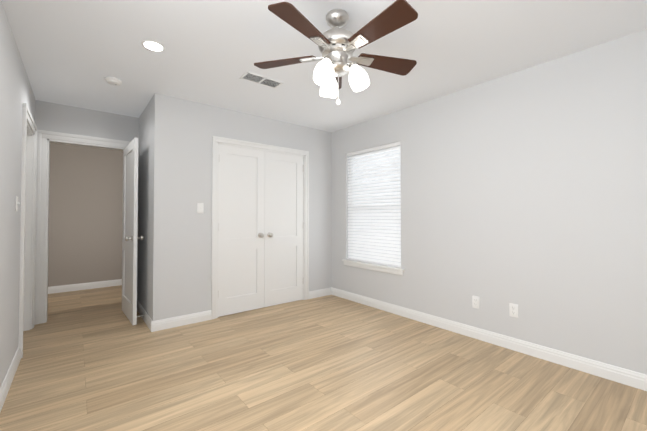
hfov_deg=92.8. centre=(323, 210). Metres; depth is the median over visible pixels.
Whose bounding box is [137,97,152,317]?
wall
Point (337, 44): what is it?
ceiling fan
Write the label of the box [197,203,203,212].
light switch
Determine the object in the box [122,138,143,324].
entry door
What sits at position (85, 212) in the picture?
wall
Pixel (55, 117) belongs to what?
wall
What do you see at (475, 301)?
electrical outlet
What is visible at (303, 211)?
door frame
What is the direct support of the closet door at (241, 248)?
in the wall at (184, 131)
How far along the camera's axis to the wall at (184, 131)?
3.41 m
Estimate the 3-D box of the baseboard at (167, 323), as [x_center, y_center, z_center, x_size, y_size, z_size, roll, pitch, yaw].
[-1.508,1.175,3.306,0.604,0.104,0.016,1,-1,-39]
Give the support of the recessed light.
in the ceiling
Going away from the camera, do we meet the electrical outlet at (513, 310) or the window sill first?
the electrical outlet at (513, 310)
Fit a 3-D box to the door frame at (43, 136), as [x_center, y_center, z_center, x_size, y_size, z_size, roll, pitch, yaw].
[-2.799,0.176,3.680,0.936,2.115,0.139,1,-1,-39]
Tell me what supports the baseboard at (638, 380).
attached to the wall at (525, 190)
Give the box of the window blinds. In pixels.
[347,141,400,267]
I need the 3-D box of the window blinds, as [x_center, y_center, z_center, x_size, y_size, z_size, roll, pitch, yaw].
[0.640,-0.074,4.045,0.066,1.510,0.938,1,-1,-39]
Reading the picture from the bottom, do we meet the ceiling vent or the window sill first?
the window sill
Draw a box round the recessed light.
[141,40,164,51]
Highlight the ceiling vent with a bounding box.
[240,71,282,88]
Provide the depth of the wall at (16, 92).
2.13 m
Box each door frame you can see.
[19,103,36,357]
[34,130,129,324]
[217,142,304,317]
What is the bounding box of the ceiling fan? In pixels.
[254,0,417,104]
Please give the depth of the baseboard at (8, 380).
2.11 m
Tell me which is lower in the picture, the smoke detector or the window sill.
the window sill
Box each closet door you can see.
[218,144,264,316]
[264,151,303,306]
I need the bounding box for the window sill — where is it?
[342,259,404,275]
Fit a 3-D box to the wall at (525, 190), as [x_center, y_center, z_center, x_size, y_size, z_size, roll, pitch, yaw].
[1.246,0.008,3.343,0.120,2.440,5.500,1,-1,-39]
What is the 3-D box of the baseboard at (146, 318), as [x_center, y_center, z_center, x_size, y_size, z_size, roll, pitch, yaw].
[-2.065,1.179,3.529,0.016,0.104,1.030,1,-1,-39]
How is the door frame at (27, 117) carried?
attached to the wall at (16, 92)
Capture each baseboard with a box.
[0,346,20,411]
[48,279,121,293]
[137,300,151,330]
[151,310,211,331]
[309,287,330,298]
[331,287,646,390]
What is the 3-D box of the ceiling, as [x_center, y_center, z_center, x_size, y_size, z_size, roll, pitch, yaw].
[-0.706,-1.288,1.834,5.080,0.100,5.560,1,-1,-39]
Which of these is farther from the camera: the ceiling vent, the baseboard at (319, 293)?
the baseboard at (319, 293)
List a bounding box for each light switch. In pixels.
[16,196,19,210]
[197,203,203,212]
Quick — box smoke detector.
[104,77,121,85]
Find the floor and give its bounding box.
[0,285,646,430]
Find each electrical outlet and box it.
[472,296,479,308]
[509,303,517,317]
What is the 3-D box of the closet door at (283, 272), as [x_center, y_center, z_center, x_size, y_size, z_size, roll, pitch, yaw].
[-0.508,0.229,4.130,0.604,2.012,0.105,1,-1,-39]
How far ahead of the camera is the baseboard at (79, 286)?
4.91 m
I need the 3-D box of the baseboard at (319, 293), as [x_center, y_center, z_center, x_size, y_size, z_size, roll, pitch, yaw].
[-0.049,1.195,4.479,0.418,0.104,0.016,1,-1,-39]
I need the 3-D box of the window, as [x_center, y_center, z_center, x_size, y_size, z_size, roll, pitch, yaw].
[0.708,-0.070,4.099,0.012,1.520,0.950,1,-1,-39]
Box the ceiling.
[1,0,646,131]
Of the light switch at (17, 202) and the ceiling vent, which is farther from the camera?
the ceiling vent
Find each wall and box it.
[0,0,35,386]
[35,100,138,264]
[48,143,122,286]
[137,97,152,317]
[151,93,331,320]
[331,29,646,374]
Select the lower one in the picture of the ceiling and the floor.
the floor
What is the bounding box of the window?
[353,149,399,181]

